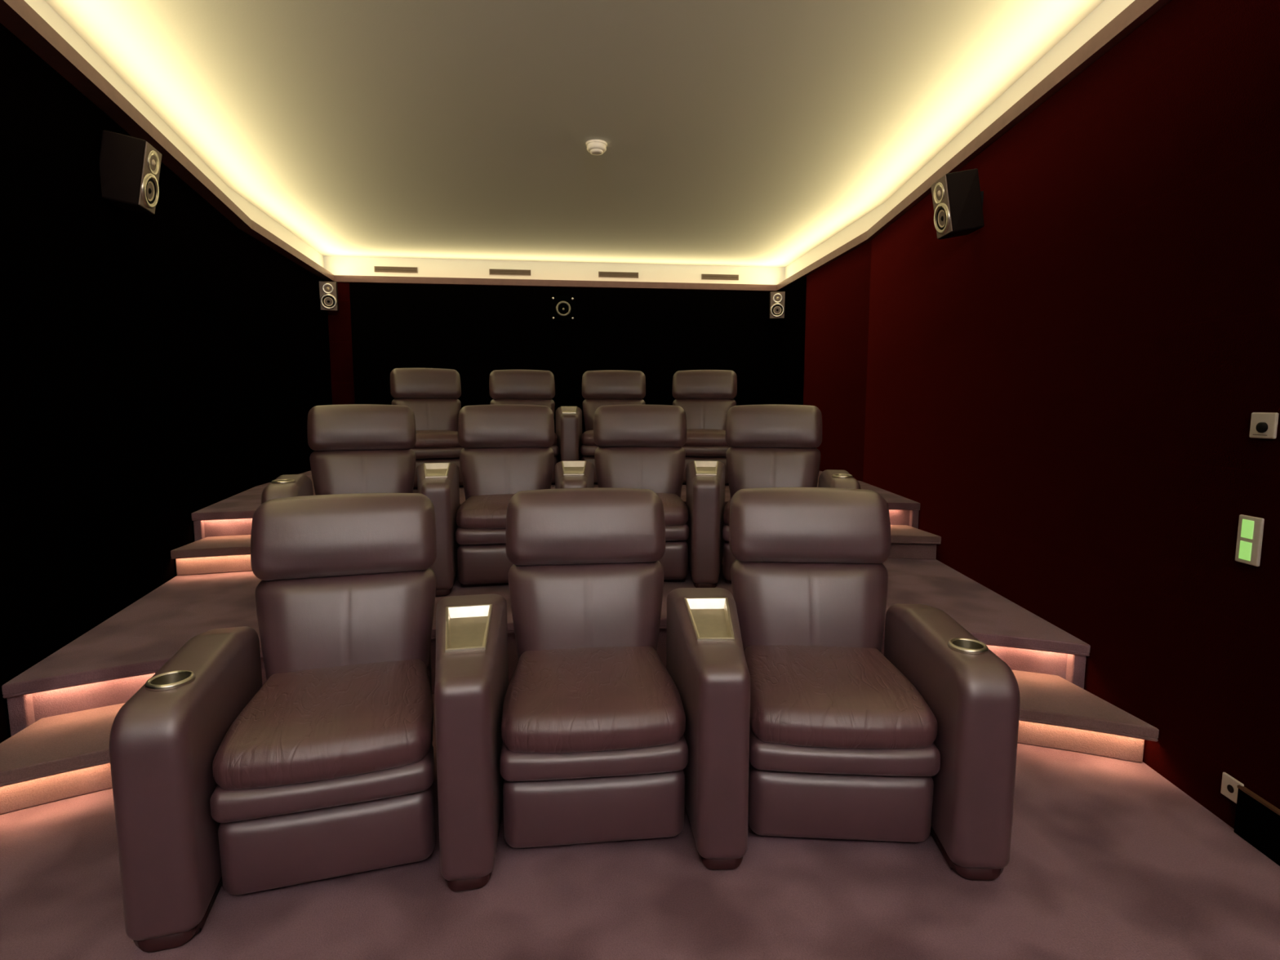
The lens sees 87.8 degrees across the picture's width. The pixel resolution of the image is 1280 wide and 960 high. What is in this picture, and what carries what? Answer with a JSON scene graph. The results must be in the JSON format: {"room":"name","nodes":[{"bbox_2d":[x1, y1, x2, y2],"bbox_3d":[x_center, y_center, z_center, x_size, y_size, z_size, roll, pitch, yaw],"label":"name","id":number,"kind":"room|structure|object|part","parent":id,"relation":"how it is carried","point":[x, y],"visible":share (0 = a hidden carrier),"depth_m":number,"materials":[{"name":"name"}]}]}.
{"room":"home theater","nodes":[
{"label":"home theater","id":0,"kind":"room"},
{"bbox_2d":[0,22,332,743],"bbox_3d":[-2.667,-0.387,3.034,0.295,3.048,11.508,-2,6,-15],"label":"wall","id":1,"kind":"structure","parent":0,"point":[168,365],"depth_m":3.54,"materials":[{"name":"black paint"}]},
{"bbox_2d":[99,129,161,214],"bbox_3d":[-2.806,-1.673,3.635,0.298,0.375,0.200,-2,6,-15],"label":"wall speaker","id":2,"kind":"object","parent":1,"relation":"attached to","point":[130,166],"visible":0.94,"depth_m":3.56,"materials":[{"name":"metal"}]},
{"bbox_3d":[-2.679,-1.745,3.662,0.012,0.128,0.128,9,4,-16],"label":"tweeter plate","id":3,"kind":"part","parent":2,"relation":"part of","materials":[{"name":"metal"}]},
{"bbox_2d":[318,280,338,311],"bbox_3d":[-3.855,-2.276,8.246,0.201,0.371,0.292,-2,7,-21],"label":"wall speaker","id":4,"kind":"object","parent":1,"relation":"attached to","point":[328,291],"visible":1,"depth_m":8.14,"materials":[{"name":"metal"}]},
{"bbox_3d":[-3.807,-2.334,8.116,0.128,0.128,0.012,-2,15,-21],"label":"tweeter plate","id":5,"kind":"part","parent":4,"relation":"part of","materials":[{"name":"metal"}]},
{"bbox_2d":[1,557,1090,736],"bbox_3d":[-0.375,0.813,4.237,5.524,0.360,2.925,-1,6,-7],"label":"raised platform","id":6,"kind":"structure","parent":0,"point":[108,664],"depth_m":3.28,"materials":[{"name":"carpet"}]},
{"bbox_2d":[170,534,252,575],"bbox_3d":[-2.680,0.504,4.584,0.794,0.180,0.458,-2,7,-16],"label":"carpeted step","id":7,"kind":"structure","parent":6,"relation":"on","point":[228,553],"depth_m":4.37,"materials":[{"name":"carpet"}]},
{"bbox_2d":[261,404,416,504],"bbox_3d":[-1.771,0.094,4.066,0.815,1.108,0.995,-2,7,-21],"label":"recliner","id":8,"kind":"object","parent":6,"relation":"on","point":[357,448],"visible":0.43,"depth_m":4.27,"materials":[{"name":"leather"}]},
{"bbox_3d":[-2.037,0.310,3.891,0.178,0.654,0.815,-2,7,-21],"label":"armrest","id":9,"kind":"part","parent":8,"relation":"part of","materials":[{"name":"leather"}]},
{"bbox_3d":[-1.793,0.007,4.338,0.645,0.410,0.247,-2,7,-21],"label":"backrest","id":10,"kind":"part","parent":8,"relation":"part of","materials":[{"name":"leather"}]},
{"bbox_2d":[417,462,459,596],"bbox_3d":[-1.257,0.271,4.149,0.268,0.737,0.765,-2,6,-16],"label":"console","id":11,"kind":"object","parent":6,"relation":"on","point":[439,482],"visible":0.6,"depth_m":3.82,"materials":[{"name":"leather"}]},
{"bbox_2d":[423,462,450,477],"bbox_3d":[-1.255,-0.051,4.106,0.166,0.087,0.292,-2,6,-16],"label":"tray","id":12,"kind":"object","parent":11,"relation":"on","point":[430,469],"depth_m":4.18,"materials":[{"name":"metal"}]},
{"bbox_2d":[455,404,555,586],"bbox_3d":[-0.869,0.061,4.363,0.656,1.108,0.920,-1,6,-10],"label":"recliner","id":13,"kind":"object","parent":6,"relation":"on","point":[506,451],"visible":0.7,"depth_m":4.49,"materials":[{"name":"leather"}]},
{"bbox_3d":[-0.869,0.423,4.403,0.570,0.380,0.680,-1,6,-10],"label":"frame","id":14,"kind":"part","parent":13,"relation":"part of","materials":[{"name":"leather"}]},
{"bbox_2d":[456,493,514,528],"bbox_3d":[-0.845,0.186,4.246,0.608,0.146,0.655,-1,6,-10],"label":"seat cushion","id":15,"kind":"object","parent":13,"relation":"on","point":[478,511],"depth_m":3.93,"materials":[{"name":"leather"}]},
{"bbox_3d":[-0.911,-0.019,4.584,0.645,0.410,0.247,-1,6,-10],"label":"backrest","id":16,"kind":"part","parent":13,"relation":"part of","materials":[{"name":"leather"}]},
{"bbox_2d":[555,460,594,488],"bbox_3d":[-0.423,0.254,4.301,0.268,0.737,0.765,-1,6,-5],"label":"console","id":17,"kind":"object","parent":6,"relation":"on","point":[578,473],"visible":0.36,"depth_m":4.22,"materials":[{"name":"leather"}]},
{"bbox_2d":[561,460,586,475],"bbox_3d":[-0.423,-0.068,4.259,0.166,0.087,0.292,-1,6,-5],"label":"tray","id":18,"kind":"object","parent":17,"relation":"on","point":[578,467],"depth_m":4.33,"materials":[{"name":"metal"}]},
{"bbox_2d":[593,404,688,582],"bbox_3d":[0.000,0.052,4.442,0.656,1.108,0.920,0,6,0],"label":"recliner","id":19,"kind":"object","parent":6,"relation":"on","point":[639,446],"visible":0.66,"depth_m":4.60,"materials":[{"name":"leather"}]},
{"bbox_3d":[0.001,-0.028,4.666,0.645,0.410,0.247,0,6,0],"label":"backrest","id":20,"kind":"part","parent":19,"relation":"part of","materials":[{"name":"leather"}]},
{"bbox_2d":[655,492,688,525],"bbox_3d":[0.000,0.177,4.322,0.608,0.146,0.655,0,6,0],"label":"seat cushion","id":21,"kind":"object","parent":19,"relation":"on","point":[675,509],"depth_m":4.04,"materials":[{"name":"leather"}]},
{"bbox_3d":[0.000,0.414,4.481,0.570,0.380,0.680,0,6,0],"label":"frame","id":22,"kind":"part","parent":19,"relation":"part of","materials":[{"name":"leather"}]},
{"bbox_2d":[685,460,724,587],"bbox_3d":[0.424,0.254,4.301,0.268,0.737,0.765,1,6,5],"label":"console","id":23,"kind":"object","parent":6,"relation":"on","point":[705,480],"visible":0.94,"depth_m":3.95,"materials":[{"name":"leather"}]},
{"bbox_2d":[693,460,718,475],"bbox_3d":[0.423,-0.068,4.258,0.166,0.087,0.292,1,6,5],"label":"tray","id":24,"kind":"object","parent":23,"relation":"on","point":[700,467],"depth_m":4.33,"materials":[{"name":"metal"}]},
{"bbox_2d":[722,404,860,582],"bbox_3d":[0.941,0.067,4.311,0.815,1.108,0.995,1,6,10],"label":"recliner","id":25,"kind":"object","parent":6,"relation":"on","point":[772,445],"visible":0.47,"depth_m":4.52,"materials":[{"name":"leather"}]},
{"bbox_2d":[723,498,731,525],"bbox_3d":[0.846,0.186,4.245,0.608,0.146,0.655,1,6,10],"label":"seat cushion","id":26,"kind":"object","parent":25,"relation":"on","point":[726,508],"depth_m":4.03,"materials":[{"name":"leather"}]},
{"bbox_3d":[0.912,-0.019,4.583,0.645,0.410,0.247,1,6,10],"label":"backrest","id":27,"kind":"part","parent":25,"relation":"part of","materials":[{"name":"leather"}]},
{"bbox_3d":[1.238,0.278,4.187,0.178,0.654,0.815,1,6,10],"label":"armrest","id":28,"kind":"part","parent":25,"relation":"part of","materials":[{"name":"leather"}]},
{"bbox_2d":[888,524,941,559],"bbox_3d":[1.751,0.460,4.984,0.813,0.180,0.459,1,6,6],"label":"carpeted step","id":29,"kind":"structure","parent":6,"relation":"on","point":[908,542],"depth_m":4.79,"materials":[{"name":"carpet"}]},
{"bbox_2d":[328,282,764,404],"bbox_3d":[-1.012,-1.042,9.010,6.055,3.048,0.120,-1,6,-7],"label":"wall","id":30,"kind":"structure","parent":0,"point":[339,322],"depth_m":8.55,"materials":[{"name":"paint"}]},
{"bbox_2d":[550,295,575,321],"bbox_3d":[-1.015,-2.261,8.771,0.330,0.330,0.026,-1,6,-7],"label":"speaker","id":31,"kind":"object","parent":30,"relation":"in","point":[562,308],"depth_m":8.77,"materials":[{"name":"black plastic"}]},
{"bbox_2d":[349,282,777,444],"bbox_3d":[-0.901,-1.409,8.907,5.621,2.280,0.030,-1,6,-7],"label":"wall panel","id":32,"kind":"object","parent":30,"relation":"attached to","point":[474,331],"depth_m":8.82,"materials":[{"name":"black fabric"}]},
{"bbox_2d":[191,471,920,542],"bbox_3d":[-0.751,0.160,6.891,5.918,0.360,4.296,-1,6,-7],"label":"raised platform","id":33,"kind":"structure","parent":0,"point":[233,515],"depth_m":5.09,"materials":[{"name":"carpet"}]},
{"bbox_2d":[390,368,463,489],"bbox_3d":[-2.026,-0.499,6.171,0.815,1.108,0.995,-3,7,-22],"label":"recliner","id":34,"kind":"object","parent":33,"relation":"on","point":[432,394],"visible":0.52,"depth_m":6.35,"materials":[{"name":"leather"}]},
{"bbox_3d":[-2.053,-0.585,6.443,0.645,0.410,0.247,-3,7,-22],"label":"backrest","id":35,"kind":"part","parent":34,"relation":"part of","materials":[{"name":"leather"}]},
{"bbox_2d":[412,430,461,448],"bbox_3d":[-1.916,-0.382,6.125,0.608,0.146,0.655,-3,7,-22],"label":"seat cushion","id":36,"kind":"object","parent":34,"relation":"on","point":[424,438],"depth_m":5.85,"materials":[{"name":"leather"}]},
{"bbox_2d":[488,369,559,484],"bbox_3d":[-1.130,-0.534,6.487,0.656,1.108,0.920,-1,6,-12],"label":"recliner","id":37,"kind":"object","parent":33,"relation":"on","point":[511,387],"visible":0.41,"depth_m":6.66,"materials":[{"name":"leather"}]},
{"bbox_3d":[-1.177,-0.614,6.707,0.645,0.410,0.247,-1,6,-12],"label":"backrest","id":38,"kind":"part","parent":37,"relation":"part of","materials":[{"name":"leather"}]},
{"bbox_2d":[551,432,557,445],"bbox_3d":[-1.103,-0.409,6.370,0.608,0.146,0.655,-1,6,-12],"label":"seat cushion","id":39,"kind":"object","parent":37,"relation":"on","point":[555,442],"depth_m":6.15,"materials":[{"name":"leather"}]},
{"bbox_2d":[555,406,582,462],"bbox_3d":[-0.683,-0.342,6.434,0.268,0.737,0.765,-1,6,-6],"label":"console","id":40,"kind":"object","parent":33,"relation":"on","point":[568,419],"visible":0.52,"depth_m":6.07,"materials":[{"name":"leather"}]},
{"bbox_2d":[560,406,577,413],"bbox_3d":[-0.682,-0.664,6.391,0.166,0.087,0.292,-1,6,-6],"label":"tray","id":41,"kind":"object","parent":40,"relation":"on","point":[563,409],"depth_m":6.51,"materials":[{"name":"metal"}]},
{"bbox_2d":[580,369,645,484],"bbox_3d":[-0.262,-0.544,6.583,0.656,1.108,0.920,0,6,-1],"label":"recliner","id":42,"kind":"object","parent":33,"relation":"on","point":[608,387],"visible":0.55,"depth_m":6.76,"materials":[{"name":"leather"}]},
{"bbox_2d":[581,429,596,445],"bbox_3d":[-0.260,-0.419,6.464,0.608,0.146,0.655,0,6,-1],"label":"seat cushion","id":43,"kind":"object","parent":42,"relation":"on","point":[587,437],"depth_m":6.17,"materials":[{"name":"leather"}]},
{"bbox_3d":[-0.267,-0.625,6.808,0.645,0.410,0.247,0,6,-1],"label":"backrest","id":44,"kind":"part","parent":42,"relation":"part of","materials":[{"name":"leather"}]},
{"bbox_2d":[671,369,737,485],"bbox_3d":[0.681,-0.532,6.472,0.815,1.108,0.995,1,6,9],"label":"recliner","id":45,"kind":"object","parent":33,"relation":"on","point":[706,397],"visible":0.48,"depth_m":6.66,"materials":[{"name":"leather"}]},
{"bbox_3d":[0.646,-0.618,6.743,0.645,0.410,0.247,1,6,9],"label":"backrest","id":46,"kind":"part","parent":45,"relation":"part of","materials":[{"name":"leather"}]},
{"bbox_2d":[683,429,728,446],"bbox_3d":[0.587,-0.413,6.404,0.608,0.146,0.655,1,6,9],"label":"seat cushion","id":47,"kind":"object","parent":45,"relation":"on","point":[695,437],"depth_m":6.09,"materials":[{"name":"leather"}]},
{"bbox_3d":[0.609,-0.176,6.561,0.570,0.380,0.680,1,6,9],"label":"frame","id":48,"kind":"part","parent":45,"relation":"part of","materials":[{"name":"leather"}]},
{"bbox_2d":[24,0,1134,284],"bbox_3d":[-0.277,-2.097,3.184,6.227,0.575,11.802,-1,6,-7],"label":"ceiling","id":49,"kind":"structure","parent":0,"point":[753,140],"depth_m":4.29,"materials":[{"name":"white paint"}]},
{"bbox_2d":[373,266,417,272],"bbox_3d":[-3.170,-2.733,8.645,0.540,0.072,0.013,-1,6,-7],"label":"ceiling vent","id":50,"kind":"object","parent":49,"relation":"in","point":[377,268],"visible":1,"depth_m":8.64,"materials":[{"name":"metal"}]},
{"bbox_2d":[488,268,530,275],"bbox_3d":[-1.720,-2.751,8.814,0.540,0.072,0.013,-1,6,-7],"label":"ceiling vent","id":51,"kind":"object","parent":49,"relation":"in","point":[492,272],"visible":1,"depth_m":8.81,"materials":[{"name":"metal"}]},
{"bbox_2d":[586,139,607,155],"bbox_3d":[-0.320,-2.437,4.895,0.156,0.071,0.156,-1,6,-7],"label":"smoke detector","id":52,"kind":"object","parent":49,"relation":"attached to","point":[595,147],"visible":1,"depth_m":4.85,"materials":[{"name":"white plastic"}]},
{"bbox_3d":[-0.320,-2.465,4.892,0.156,0.016,0.156,-1,6,-7],"label":"plate","id":53,"kind":"part","parent":52,"relation":"part of","materials":[{"name":"white plastic"}]},
{"bbox_2d":[598,271,638,278],"bbox_3d":[-0.289,-2.770,8.981,0.540,0.072,0.013,-1,6,-7],"label":"ceiling vent","id":54,"kind":"object","parent":49,"relation":"in","point":[601,274],"visible":1,"depth_m":8.98,"materials":[{"name":"metal"}]},
{"bbox_2d":[701,274,738,279],"bbox_3d":[1.101,-2.788,9.144,0.520,0.072,0.013,-1,6,-7],"label":"ceiling vent","id":55,"kind":"object","parent":49,"relation":"in","point":[708,277],"visible":1,"depth_m":9.14,"materials":[{"name":"metal"}]},
{"bbox_2d":[0,693,1279,959],"bbox_3d":[-0.276,1.097,3.534,6.021,0.050,11.601,-1,6,-7],"label":"floor","id":56,"kind":"structure","parent":0,"point":[1110,860],"depth_m":1.98,"materials":[{"name":"carpet"}]},
{"bbox_2d":[0,702,124,814],"bbox_3d":[-2.201,1.081,2.619,0.486,0.180,0.720,-1,6,-7],"label":"carpeted step","id":57,"kind":"structure","parent":56,"relation":"on","point":[57,757],"depth_m":2.48,"materials":[{"name":"carpet"}]},
{"bbox_2d":[109,493,436,952],"bbox_3d":[-1.108,0.653,2.269,0.815,1.108,0.995,-2,7,-17],"label":"recliner","id":58,"kind":"object","parent":56,"relation":"on","point":[322,769],"visible":1,"depth_m":1.99,"materials":[{"name":"leather"}]},
{"bbox_3d":[-1.387,0.868,2.113,0.178,0.654,0.815,-2,7,-17],"label":"armrest","id":59,"kind":"part","parent":58,"relation":"part of","materials":[{"name":"leather"}]},
{"bbox_2d":[212,658,434,790],"bbox_3d":[-1.004,0.770,2.214,0.608,0.146,0.655,-2,7,-17],"label":"seat cushion","id":60,"kind":"object","parent":58,"relation":"on","point":[339,722],"depth_m":2.01,"materials":[{"name":"leather"}]},
{"bbox_3d":[-1.111,0.567,2.542,0.645,0.410,0.247,-2,7,-17],"label":"backrest","id":61,"kind":"part","parent":58,"relation":"part of","materials":[{"name":"leather"}]},
{"bbox_3d":[-1.043,1.008,2.367,0.570,0.380,0.680,-2,7,-17],"label":"frame","id":62,"kind":"part","parent":58,"relation":"part of","materials":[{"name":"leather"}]},
{"bbox_2d":[434,594,508,891],"bbox_3d":[-0.591,0.834,2.317,0.268,0.737,0.765,-1,6,-12],"label":"console","id":63,"kind":"object","parent":56,"relation":"on","point":[472,668],"visible":0.98,"depth_m":1.97,"materials":[{"name":"leather"}]},
{"bbox_2d":[444,604,493,653],"bbox_3d":[-0.589,0.512,2.274,0.166,0.087,0.292,-1,6,-12],"label":"tray","id":64,"kind":"object","parent":63,"relation":"on","point":[468,628],"depth_m":2.30,"materials":[{"name":"metal"}]},
{"bbox_2d":[499,488,688,848],"bbox_3d":[-0.188,0.627,2.504,0.656,1.108,0.920,-1,6,-6],"label":"recliner","id":65,"kind":"object","parent":56,"relation":"on","point":[594,748],"visible":1,"depth_m":2.29,"materials":[{"name":"leather"}]},
{"bbox_3d":[-0.214,0.546,2.727,0.645,0.410,0.247,-1,6,-6],"label":"backrest","id":66,"kind":"part","parent":65,"relation":"part of","materials":[{"name":"leather"}]},
{"bbox_2d":[501,645,685,752],"bbox_3d":[-0.173,0.752,2.385,0.608,0.146,0.655,-1,6,-6],"label":"seat cushion","id":67,"kind":"object","parent":65,"relation":"on","point":[558,699],"depth_m":2.15,"materials":[{"name":"leather"}]},
{"bbox_2d":[666,587,750,870],"bbox_3d":[0.251,0.824,2.412,0.268,0.737,0.765,0,6,-1],"label":"console","id":68,"kind":"object","parent":56,"relation":"on","point":[706,663],"visible":0.91,"depth_m":2.06,"materials":[{"name":"leather"}]},
{"bbox_2d":[684,597,734,641],"bbox_3d":[0.251,0.501,2.369,0.166,0.087,0.292,0,6,-1],"label":"tray","id":69,"kind":"object","parent":68,"relation":"on","point":[705,619],"depth_m":2.39,"materials":[{"name":"metal"}]},
{"bbox_2d":[728,487,1020,880],"bbox_3d":[0.762,0.630,2.481,0.815,1.108,0.995,0,6,4],"label":"recliner","id":70,"kind":"object","parent":56,"relation":"on","point":[849,740],"visible":0.97,"depth_m":2.17,"materials":[{"name":"leather"}]},
{"bbox_3d":[0.701,0.544,2.747,0.645,0.410,0.247,0,6,4],"label":"backrest","id":71,"kind":"part","parent":70,"relation":"part of","materials":[{"name":"leather"}]},
{"bbox_2d":[743,644,937,749],"bbox_3d":[0.676,0.750,2.404,0.608,0.146,0.655,0,6,4],"label":"seat cushion","id":72,"kind":"object","parent":70,"relation":"on","point":[802,696],"depth_m":2.18,"materials":[{"name":"leather"}]},
{"bbox_3d":[1.073,0.837,2.391,0.178,0.654,0.815,0,6,4],"label":"armrest","id":73,"kind":"part","parent":70,"relation":"part of","materials":[{"name":"leather"}]},
{"bbox_2d":[1012,670,1159,763],"bbox_3d":[1.781,1.040,3.000,0.470,0.180,0.766,-1,6,-7],"label":"carpeted step","id":74,"kind":"structure","parent":56,"relation":"on","point":[1055,713],"depth_m":2.81,"materials":[{"name":"carpet"}]},
{"bbox_2d":[803,0,1279,828],"bbox_3d":[2.105,-0.450,3.614,0.390,3.048,11.441,0,6,0],"label":"wall","id":75,"kind":"structure","parent":0,"point":[1066,388],"depth_m":2.87,"materials":[{"name":"red fabric"}]},
{"bbox_2d":[0,0,1171,291],"bbox_3d":[-0.277,-1.980,3.197,6.072,0.080,11.652,-1,6,-7],"label":"trim","id":76,"kind":"structure","parent":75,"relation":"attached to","point":[17,16],"depth_m":3.92,"materials":[{"name":"white paint"}]},
{"bbox_2d":[768,291,785,319],"bbox_3d":[1.835,-2.338,8.909,0.201,0.371,0.292,1,6,8],"label":"wall speaker","id":77,"kind":"object","parent":75,"relation":"attached to","point":[777,299],"visible":1,"depth_m":8.79,"materials":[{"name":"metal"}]},
{"bbox_3d":[1.815,-2.396,8.772,0.128,0.128,0.012,1,14,9],"label":"tweeter plate","id":78,"kind":"part","parent":77,"relation":"part of","materials":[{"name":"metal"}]},
{"bbox_2d":[775,276,806,404],"bbox_3d":[1.953,-1.386,8.699,0.025,2.280,1.049,-1,6,-6],"label":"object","id":79,"kind":"structure","parent":75,"relation":"attached to","point":[790,329],"depth_m":8.54,"materials":[{"name":"black fabric"}]},
{"bbox_2d":[930,168,984,239],"bbox_3d":[1.993,-1.714,4.148,0.298,0.375,0.200,0,6,-1],"label":"wall speaker","id":80,"kind":"object","parent":75,"relation":"attached to","point":[957,197],"visible":1,"depth_m":4.06,"materials":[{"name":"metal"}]},
{"bbox_3d":[1.861,-1.782,4.138,0.012,0.128,0.128,-10,6,0],"label":"tweeter plate","id":81,"kind":"part","parent":80,"relation":"part of","materials":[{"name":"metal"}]},
{"bbox_2d":[1220,772,1244,804],"bbox_3d":[2.048,1.069,2.302,0.012,0.080,0.080,0,6,2],"label":"wall socket","id":82,"kind":"object","parent":75,"relation":"attached to","point":[1229,784],"visible":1,"depth_m":2.31,"materials":[{"name":"plastic"}]},
{"bbox_2d":[1226,784,1234,792],"bbox_3d":[2.043,1.069,2.303,0.002,0.026,0.026,0,6,2],"label":"outlet","id":83,"kind":"object","parent":82,"relation":"attached to","point":[1230,788],"depth_m":2.30,"materials":[{"name":"black plastic"}]},
{"bbox_2d":[1235,514,1264,566],"bbox_3d":[2.048,0.202,2.238,0.014,0.162,0.088,0,6,2],"label":"light switch","id":84,"kind":"object","parent":75,"relation":"attached to","point":[1251,529],"visible":1,"depth_m":2.23,"materials":[{"name":"plastic"}]},
{"bbox_2d":[1233,785,1279,866],"bbox_3d":[1.973,1.353,0.187,0.018,0.170,4.208,0,6,2],"label":"baseboard","id":85,"kind":"structure","parent":75,"relation":"attached to","point":[1257,821],"depth_m":2.19,"materials":[{"name":"brown wood"}]},
{"bbox_2d":[1248,412,1279,439],"bbox_3d":[2.043,-0.179,2.186,0.024,0.084,0.092,0,6,2],"label":"wall control","id":86,"kind":"object","parent":75,"relation":"attached to","point":[1263,424],"visible":1,"depth_m":2.17,"materials":[{"name":"plastic"}]},
{"bbox_3d":[2.037,-0.173,2.181,0.013,0.033,0.033,0,6,2],"label":"knob","id":87,"kind":"part","parent":86,"relation":"part of","materials":[{"name":"plastic"}]}
]}

